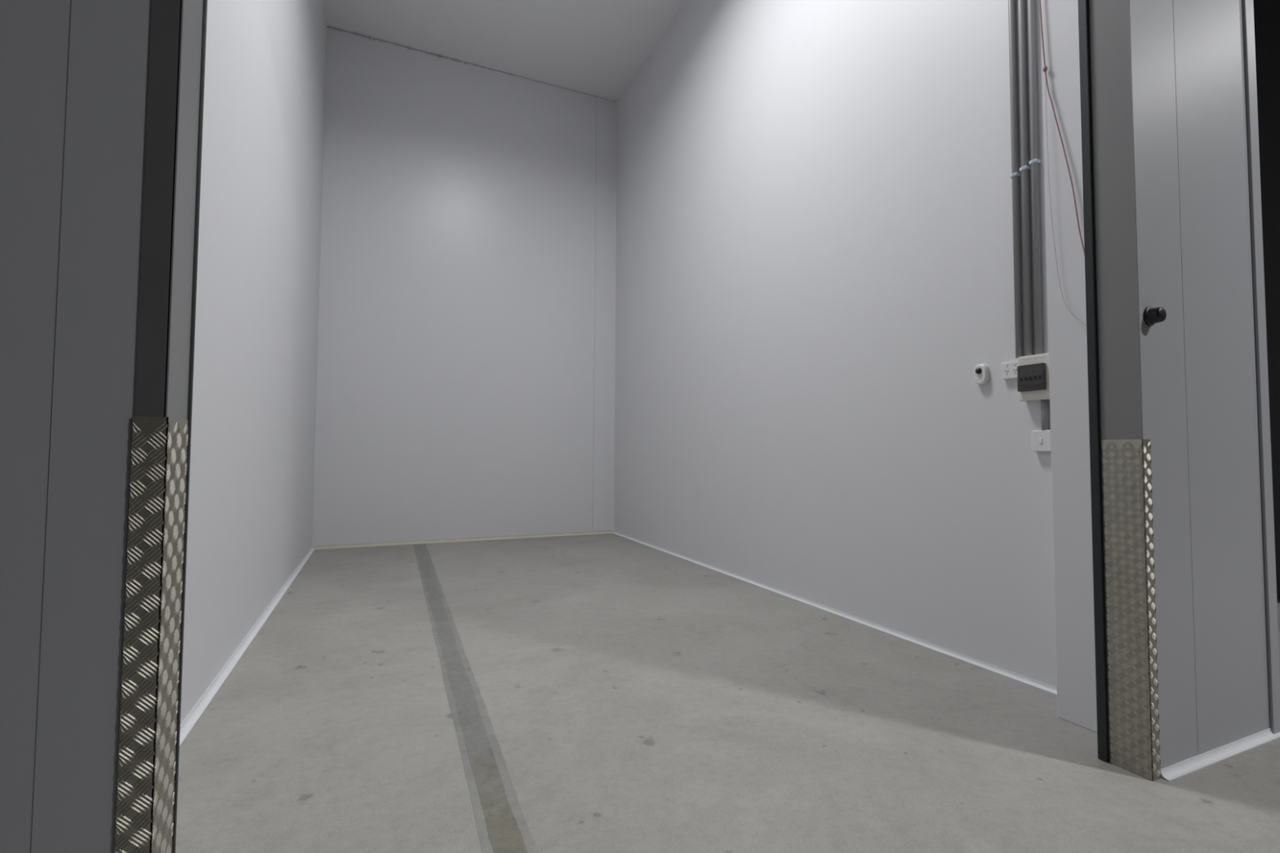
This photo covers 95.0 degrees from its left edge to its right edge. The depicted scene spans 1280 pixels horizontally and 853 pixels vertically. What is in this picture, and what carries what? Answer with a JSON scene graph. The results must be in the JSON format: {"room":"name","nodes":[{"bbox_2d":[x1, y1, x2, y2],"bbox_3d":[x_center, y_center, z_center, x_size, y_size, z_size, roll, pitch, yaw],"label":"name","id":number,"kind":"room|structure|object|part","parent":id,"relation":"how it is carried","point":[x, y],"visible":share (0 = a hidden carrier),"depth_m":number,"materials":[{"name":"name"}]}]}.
{"room":"warehouse","nodes":[
{"label":"warehouse","id":0,"kind":"room"},
{"bbox_2d":[180,0,327,724],"bbox_3d":[-2.426,-1.720,3.786,0.100,5.927,6.227,1,-3,-24],"label":"wall","id":1,"kind":"structure","parent":0,"point":[251,473],"depth_m":3.32,"materials":[{"name":"white paint"}]},
{"bbox_2d":[179,546,314,746],"bbox_3d":[-2.363,1.225,3.643,0.030,0.030,6.127,1,-3,-24],"label":"baseboard","id":2,"kind":"structure","parent":1,"relation":"attached to","point":[189,722],"depth_m":2.96,"materials":[{"name":"white plastic"}]},
{"bbox_2d":[311,26,595,546],"bbox_3d":[-1.981,-1.570,7.322,3.553,5.927,0.100,1,-3,-24],"label":"wall","id":3,"kind":"structure","parent":0,"point":[455,369],"depth_m":7.13,"materials":[{"name":"white paint"}]},
{"bbox_2d":[311,529,613,549],"bbox_3d":[-1.970,1.369,7.135,3.553,0.038,0.038,1,-3,-24],"label":"baseboard","id":4,"kind":"structure","parent":3,"relation":"attached to","point":[566,534],"depth_m":7.04,"materials":[{"name":"beige plastic"}]},
{"bbox_2d":[328,26,616,102],"bbox_3d":[-1.942,-4.526,7.395,3.534,0.057,0.051,1,-3,-24],"label":"trim","id":5,"kind":"structure","parent":3,"relation":"attached to","point":[370,37],"depth_m":7.14,"materials":[{"name":"grey plastic"}]},
{"bbox_2d":[591,96,596,532],"bbox_3d":[-0.614,-1.555,7.862,0.010,5.897,0.006,1,-3,-24],"label":"trim","id":6,"kind":"structure","parent":3,"relation":"attached to","point":[596,96],"depth_m":7.85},
{"bbox_2d":[592,97,617,531],"bbox_3d":[-0.469,-1.551,7.927,0.298,5.897,0.002,1,-3,-24],"label":"trim","id":7,"kind":"structure","parent":3,"relation":"attached to","point":[606,109],"depth_m":7.92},
{"bbox_2d":[323,0,684,101],"bbox_3d":[-0.747,-4.700,4.667,3.753,0.120,6.175,1,-3,-24],"label":"ceiling","id":8,"kind":"structure","parent":0,"point":[594,47],"depth_m":6.76,"materials":[{"name":"white paint"}]},
{"bbox_2d":[0,0,1270,852],"bbox_3d":[3.866,-1.773,3.115,18.500,6.047,0.155,1,-3,-24],"label":"wall","id":9,"kind":"structure","parent":0,"point":[35,34],"depth_m":0.88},
{"bbox_2d":[31,0,149,852],"bbox_3d":[-0.830,-1.829,0.975,0.095,5.927,0.001,1,-3,-24],"label":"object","id":10,"kind":"structure","parent":9,"relation":"attached to","point":[74,810],"depth_m":0.90,"materials":[{"name":"grey metal"}]},
{"bbox_2d":[114,416,188,852],"bbox_3d":[-0.795,0.560,0.947,0.046,1.148,0.104,1,-3,-24],"label":"guard","id":11,"kind":"object","parent":9,"relation":"attached to","point":[150,667],"visible":1,"depth_m":0.92,"materials":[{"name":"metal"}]},
{"bbox_2d":[134,0,182,417],"bbox_3d":[-0.768,-1.185,0.976,0.039,4.640,0.003,1,-3,-24],"label":"trim","id":12,"kind":"structure","parent":9,"relation":"attached to","point":[156,249],"depth_m":0.94,"materials":[{"name":"metal"}]},
{"bbox_2d":[164,0,203,419],"bbox_3d":[-0.770,-1.162,1.030,0.004,4.600,0.106,1,-3,-24],"label":"trim","id":13,"kind":"structure","parent":9,"relation":"attached to","point":[191,30],"depth_m":0.99,"materials":[{"name":"grey metal"}]},
{"bbox_2d":[172,0,207,852],"bbox_3d":[-0.795,-1.160,1.084,0.014,4.600,0.012,1,-3,-24],"label":"trim","id":14,"kind":"structure","parent":9,"relation":"attached to","point":[205,2],"depth_m":1.04,"materials":[{"name":"grey metal"}]},
{"bbox_2d":[1039,0,1086,324],"bbox_3d":[1.786,-1.538,2.454,0.018,2.301,0.256,1,-3,-24],"label":"pull cord","id":15,"kind":"object","parent":9,"relation":"hanging from","point":[1045,68],"visible":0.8,"depth_m":2.49,"materials":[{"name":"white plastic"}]},
{"bbox_3d":[1.778,-0.969,2.435,0.007,1.161,0.164,1,-3,-24],"label":"loose cord","id":16,"kind":"part","parent":15,"relation":"part of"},
{"bbox_2d":[1040,0,1097,733],"bbox_3d":[1.929,-1.750,2.498,0.258,5.927,0.270,1,-3,-24],"label":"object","id":17,"kind":"structure","parent":9,"relation":"attached to","point":[1076,683],"depth_m":2.44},
{"bbox_2d":[1077,0,1109,762],"bbox_3d":[1.679,-1.100,2.200,0.024,4.600,0.032,1,-3,-24],"label":"trim","id":18,"kind":"structure","parent":9,"relation":"attached to","point":[1083,5],"depth_m":2.15,"materials":[{"name":"black rubber"}]},
{"bbox_2d":[1088,0,1152,781],"bbox_3d":[1.713,-1.103,2.127,0.004,4.600,0.128,1,-3,-24],"label":"trim","id":19,"kind":"structure","parent":9,"relation":"attached to","point":[1111,76],"depth_m":2.11,"materials":[{"name":"grey metal"}]},
{"bbox_2d":[1102,439,1160,781],"bbox_3d":[1.722,0.620,2.059,0.047,1.148,0.126,1,-3,-24],"label":"guard","id":20,"kind":"object","parent":9,"relation":"attached to","point":[1129,548],"visible":1,"depth_m":2.04,"materials":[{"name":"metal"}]},
{"bbox_2d":[1128,0,1148,439],"bbox_3d":[1.756,-1.124,2.079,0.038,4.640,0.003,1,-3,-24],"label":"trim","id":21,"kind":"structure","parent":9,"relation":"attached to","point":[1132,2],"depth_m":2.06,"materials":[{"name":"grey metal"}]},
{"bbox_2d":[1142,306,1166,326],"bbox_3d":[1.799,-0.388,2.044,0.068,0.068,0.044,1,-3,-24],"label":"door knob","id":22,"kind":"object","parent":9,"relation":"attached to","point":[1152,316],"visible":1,"depth_m":2.03,"materials":[{"name":"black plastic"}]},
{"bbox_3d":[1.792,-0.387,2.060,0.068,0.068,0.010,1,-3,-24],"label":"plate","id":23,"kind":"part","parent":22,"relation":"part of","materials":[{"name":"black plastic"}]},
{"bbox_2d":[1135,0,1175,769],"bbox_3d":[1.822,-1.766,2.134,0.110,5.927,0.001,1,-3,-24],"label":"trim","id":24,"kind":"structure","parent":9,"relation":"attached to","point":[1143,7],"depth_m":2.07,"materials":[{"name":"grey metal"}]},
{"bbox_2d":[1160,728,1279,781],"bbox_3d":[2.157,1.190,2.151,0.836,0.026,0.026,1,-3,-24],"label":"baseboard","id":25,"kind":"structure","parent":9,"relation":"attached to","point":[1182,768],"depth_m":2.12,"materials":[{"name":"white plastic"}]},
{"bbox_2d":[1173,0,1270,755],"bbox_3d":[2.251,-1.756,2.321,0.525,5.927,0.001,1,-3,-24],"label":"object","id":26,"kind":"structure","parent":9,"relation":"attached to","point":[1228,602],"depth_m":2.25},
{"bbox_2d":[1241,0,1279,734],"bbox_3d":[2.525,-1.749,2.435,0.070,5.927,0.012,1,-3,-24],"label":"trim","id":27,"kind":"structure","parent":9,"relation":"attached to","point":[1262,380],"depth_m":2.36,"materials":[{"name":"grey metal"}]},
{"bbox_2d":[1271,453,1279,668],"bbox_3d":[2.525,0.639,2.402,0.003,1.148,0.120,1,-3,-24],"label":"guard","id":28,"kind":"object","parent":9,"relation":"attached to","point":[1271,454],"visible":0.12,"depth_m":2.35,"materials":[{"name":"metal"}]},
{"bbox_2d":[175,533,1279,852],"bbox_3d":[3.314,1.345,3.583,19.000,0.150,12.000,1,-3,-24],"label":"floor","id":29,"kind":"structure","parent":0,"point":[637,697],"depth_m":2.25,"materials":[{"name":"concrete"}]},
{"bbox_2d":[413,543,539,852],"bbox_3d":[-0.952,1.221,3.009,0.096,0.002,8.362,1,-3,-23],"label":"trim","id":30,"kind":"structure","parent":29,"relation":"in","point":[504,834],"depth_m":2.21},
{"bbox_2d":[613,0,1057,688],"bbox_3d":[0.910,-1.640,5.272,0.100,5.927,6.175,1,-3,-24],"label":"wall","id":31,"kind":"structure","parent":0,"point":[815,270],"depth_m":4.03,"materials":[{"name":"white paint"}]},
{"bbox_2d":[613,531,1057,695],"bbox_3d":[0.802,1.311,5.202,0.024,0.024,5.805,1,-3,-24],"label":"baseboard","id":32,"kind":"structure","parent":31,"relation":"attached to","point":[1048,688],"depth_m":3.59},
{"bbox_2d":[973,364,989,385],"bbox_3d":[1.770,-0.271,3.049,0.046,0.108,0.072,1,-3,-24],"label":"sensor","id":33,"kind":"object","parent":31,"relation":"attached to","point":[981,371],"visible":1,"depth_m":3.04,"materials":[{"name":"white plastic"}]},
{"bbox_2d":[1001,360,1017,379],"bbox_3d":[1.845,-0.279,2.903,0.024,0.084,0.100,1,-3,-24],"label":"power outlet","id":34,"kind":"object","parent":31,"relation":"attached to","point":[1009,370],"visible":0.8,"depth_m":2.91,"materials":[{"name":"white plastic"}]},
{"bbox_2d":[1008,0,1022,358],"bbox_3d":[1.867,-2.513,2.959,0.036,4.357,0.045,1,-3,-24],"label":"conduit","id":35,"kind":"object","parent":31,"relation":"attached to","point":[1015,175],"visible":0.96,"depth_m":2.90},
{"bbox_2d":[1017,0,1032,355],"bbox_3d":[1.887,-2.514,2.914,0.036,4.357,0.045,1,-3,-24],"label":"conduit","id":36,"kind":"object","parent":31,"relation":"attached to","point":[1024,168],"visible":0.92,"depth_m":2.85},
{"bbox_2d":[1017,352,1049,401],"bbox_3d":[1.874,-0.231,2.772,0.074,0.215,0.156,1,-3,-24],"label":"electrical panel","id":37,"kind":"object","parent":31,"relation":"attached to","point":[1033,371],"visible":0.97,"depth_m":2.75,"materials":[{"name":"beige plastic"}]},
{"bbox_2d":[1027,0,1043,355],"bbox_3d":[1.905,-2.516,2.871,0.036,4.357,0.045,1,-3,-24],"label":"conduit","id":38,"kind":"object","parent":31,"relation":"attached to","point":[1034,162],"visible":0.96,"depth_m":2.81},
{"bbox_2d":[1031,430,1051,451],"bbox_3d":[1.895,0.067,2.757,0.034,0.101,0.090,1,-3,-24],"label":"light switch","id":39,"kind":"object","parent":31,"relation":"attached to","point":[1041,439],"visible":0.82,"depth_m":2.75,"materials":[{"name":"white plastic"}]},
{"bbox_2d":[1040,400,1048,430],"bbox_3d":[1.899,-0.054,2.751,0.029,0.139,0.029,1,-3,-24],"label":"conduit","id":40,"kind":"object","parent":31,"relation":"attached to","point":[1044,403],"visible":1,"depth_m":2.74,"materials":[{"name":"grey plastic"}]},
{"bbox_2d":[1253,0,1279,598],"bbox_3d":[4.923,-1.642,4.686,0.100,5.927,1.885,1,-3,-24],"label":"wall","id":41,"kind":"structure","parent":0,"point":[1266,12],"depth_m":4.56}
]}

